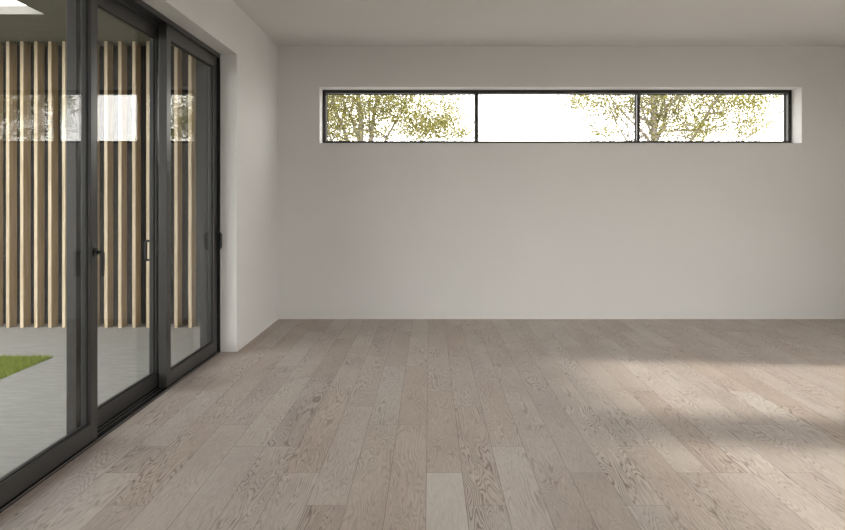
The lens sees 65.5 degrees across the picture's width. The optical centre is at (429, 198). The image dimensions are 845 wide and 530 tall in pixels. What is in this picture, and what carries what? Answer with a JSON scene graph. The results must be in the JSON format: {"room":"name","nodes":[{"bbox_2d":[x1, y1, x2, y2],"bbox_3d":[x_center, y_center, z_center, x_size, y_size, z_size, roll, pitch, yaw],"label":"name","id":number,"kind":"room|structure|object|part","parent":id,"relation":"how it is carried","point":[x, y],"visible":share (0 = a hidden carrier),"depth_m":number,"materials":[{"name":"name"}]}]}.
{"room":"empty living room","nodes":[
{"label":"empty living room","id":0,"kind":"room"},
{"bbox_2d":[3,46,199,323],"bbox_3d":[-4.719,-0.133,6.705,5.762,2.749,0.390,0,0,0],"label":"wall","id":1,"kind":"structure","parent":0,"point":[115,48],"depth_m":6.51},
{"bbox_2d":[142,0,277,351],"bbox_3d":[-1.698,-0.062,1.920,0.280,3.000,9.640,0,0,0],"label":"wall","id":2,"kind":"structure","parent":0,"point":[248,55],"depth_m":5.52,"materials":[{"name":"paint"}]},
{"bbox_2d":[0,0,104,506],"bbox_3d":[-1.706,0.043,2.852,0.102,2.370,1.044,0,0,0],"label":"door","id":3,"kind":"structure","parent":2,"relation":"in","point":[23,476],"depth_m":3.31,"materials":[{"name":"metal"}]},
{"bbox_3d":[-1.732,1.185,2.852,0.050,0.085,0.908,0,0,0],"label":"rail","id":4,"kind":"part","parent":3,"relation":"part of","materials":[{"name":"metal"}]},
{"bbox_3d":[-1.681,0.324,3.345,0.050,0.146,0.048,0,0,0],"label":"lever handle","id":5,"kind":"part","parent":3,"relation":"part of","materials":[{"name":"black metal"}]},
{"bbox_2d":[0,0,173,45],"bbox_3d":[-4.719,-1.542,2.825,5.762,0.070,8.150,0,0,0],"label":"canopy","id":6,"kind":"object","parent":2,"relation":"attached to","point":[43,21],"visible":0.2,"depth_m":5.76,"materials":[{"name":"concrete"}]},
{"bbox_2d":[0,0,219,512],"bbox_3d":[-1.764,0.053,3.280,0.148,2.430,4.040,0,0,0],"label":"door frame","id":7,"kind":"structure","parent":2,"relation":"attached to","point":[139,7],"depth_m":5.07,"materials":[{"name":"black metal"}]},
{"bbox_3d":[-1.695,1.232,3.280,0.004,0.006,4.000,0,0,0],"label":"track rail","id":8,"kind":"part","parent":7,"relation":"part of","materials":[{"name":"black metal"}]},
{"bbox_3d":[-1.767,1.232,3.280,0.004,0.006,4.000,0,0,0],"label":"track rail","id":9,"kind":"part","parent":7,"relation":"part of","materials":[{"name":"black metal"}]},
{"bbox_3d":[-1.738,1.232,3.280,0.004,0.006,4.000,0,0,0],"label":"track rail","id":10,"kind":"part","parent":7,"relation":"part of","materials":[{"name":"black metal"}]},
{"bbox_2d":[66,0,158,434],"bbox_3d":[-1.820,0.043,3.826,0.094,2.370,1.043,0,0,0],"label":"door","id":11,"kind":"structure","parent":2,"relation":"in","point":[108,409],"depth_m":3.34,"materials":[{"name":"metal"}]},
{"bbox_3d":[-1.804,-1.095,3.826,0.050,0.095,0.907,0,0,0],"label":"rail","id":12,"kind":"part","parent":11,"relation":"part of","materials":[{"name":"metal"}]},
{"bbox_3d":[-1.804,1.185,3.826,0.050,0.085,0.907,0,0,0],"label":"rail","id":13,"kind":"part","parent":11,"relation":"part of","materials":[{"name":"metal"}]},
{"bbox_3d":[-1.848,0.342,4.300,0.038,0.141,0.017,0,0,0],"label":"pull handle","id":14,"kind":"part","parent":11,"relation":"part of","materials":[{"name":"black"}]},
{"bbox_2d":[159,22,221,387],"bbox_3d":[-1.710,0.043,4.763,0.094,2.370,1.010,0,0,0],"label":"door","id":15,"kind":"structure","parent":2,"relation":"in","point":[168,35],"depth_m":4.30,"materials":[{"name":"metal"}]},
{"bbox_3d":[-1.732,-1.095,4.763,0.050,0.095,0.874,0,0,0],"label":"rail","id":16,"kind":"part","parent":15,"relation":"part of","materials":[{"name":"metal"}]},
{"bbox_3d":[-1.732,1.185,4.763,0.050,0.085,0.874,0,0,0],"label":"rail","id":17,"kind":"part","parent":15,"relation":"part of","materials":[{"name":"metal"}]},
{"bbox_3d":[-1.685,0.341,5.258,0.042,0.144,0.017,0,0,0],"label":"pull handle","id":18,"kind":"part","parent":15,"relation":"part of","materials":[{"name":"black metal"}]},
{"bbox_2d":[200,61,200,347],"bbox_3d":[-1.848,-0.082,2.870,0.020,2.840,7.740,0,0,0],"label":"trim","id":19,"kind":"structure","parent":2,"relation":"attached to","point":[200,61],"depth_m":5.31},
{"bbox_2d":[237,317,277,351],"bbox_3d":[-1.556,1.227,6.018,0.004,0.022,1.436,0,0,0],"label":"baseboard","id":20,"kind":"structure","parent":2,"relation":"attached to","point":[276,319],"depth_m":5.89,"materials":[{"name":"white"}]},
{"bbox_2d":[0,319,844,529],"bbox_3d":[1.650,1.238,2.070,6.700,0.001,9.340,0,0,0],"label":"floor","id":21,"kind":"structure","parent":0,"point":[312,424],"depth_m":3.39,"materials":[{"name":"grey wood"}]},
{"bbox_2d":[233,0,844,45],"bbox_3d":[1.831,-1.712,2.080,7.338,0.300,9.960,0,0,0],"label":"ceiling","id":22,"kind":"structure","parent":0,"point":[286,22],"depth_m":5.81,"materials":[{"name":"white paint"}]},
{"bbox_2d":[278,46,844,316],"bbox_3d":[1.831,-0.062,6.900,7.338,3.000,0.320,0,0,0],"label":"wall","id":23,"kind":"structure","parent":0,"point":[365,229],"depth_m":6.74,"materials":[{"name":"paint"}]},
{"bbox_2d":[323,90,791,142],"bbox_3d":[1.339,-0.855,6.977,4.945,0.576,0.100,0,0,0],"label":"window","id":24,"kind":"structure","parent":23,"relation":"in","point":[787,94],"depth_m":6.93,"materials":[{"name":"black metal"}]},
{"bbox_2d":[278,317,844,318],"bbox_3d":[1.721,1.227,6.738,6.558,0.022,0.004,0,0,0],"label":"baseboard","id":25,"kind":"structure","parent":23,"relation":"attached to","point":[278,317],"depth_m":6.74,"materials":[{"name":"white"}]},
{"label":"outside","id":26,"kind":"structure","parent":0,"visible":0},
{"bbox_3d":[0.000,1.616,15.000,120.000,0.445,150.000,0,0,0],"label":"ground","id":27,"kind":"structure","parent":26,"visible":0},
{"bbox_2d":[0,352,51,378],"bbox_3d":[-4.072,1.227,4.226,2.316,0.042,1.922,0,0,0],"label":"lawn","id":28,"kind":"structure","parent":27,"relation":"on","point":[9,369],"depth_m":4.94,"materials":[{"name":"green plant"}]},
{"bbox_2d":[0,324,199,477],"bbox_3d":[-4.650,1.315,1.950,5.900,0.146,9.900,0,0,0],"label":"paving","id":29,"kind":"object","parent":27,"relation":"on","point":[33,398],"visible":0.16,"depth_m":4.58,"materials":[{"name":"concrete"}]},
{"bbox_2d":[0,41,195,327],"bbox_3d":[-4.452,-0.133,6.359,5.139,2.749,0.118,0,0,0],"label":"slatted screen","id":30,"kind":"object","parent":29,"relation":"on","point":[11,48],"visible":0.55,"depth_m":6.32,"materials":[{"name":"beige wood"}]},
{"bbox_2d":[328,95,489,140],"bbox_3d":[-0.896,-1.485,10.094,5.037,5.759,1.888,0,0,-7],"label":"leafy tree","id":31,"kind":"object","parent":27,"relation":"on","point":[363,118],"visible":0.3,"depth_m":9.89,"materials":[{"name":"green plant"}]},
{"bbox_2d":[537,95,782,140],"bbox_3d":[3.513,-1.335,10.124,6.431,5.457,2.164,0,0,11],"label":"leafy tree","id":32,"kind":"object","parent":27,"relation":"on","point":[653,101],"visible":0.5,"depth_m":9.93,"materials":[{"name":"green plant"}]}
]}

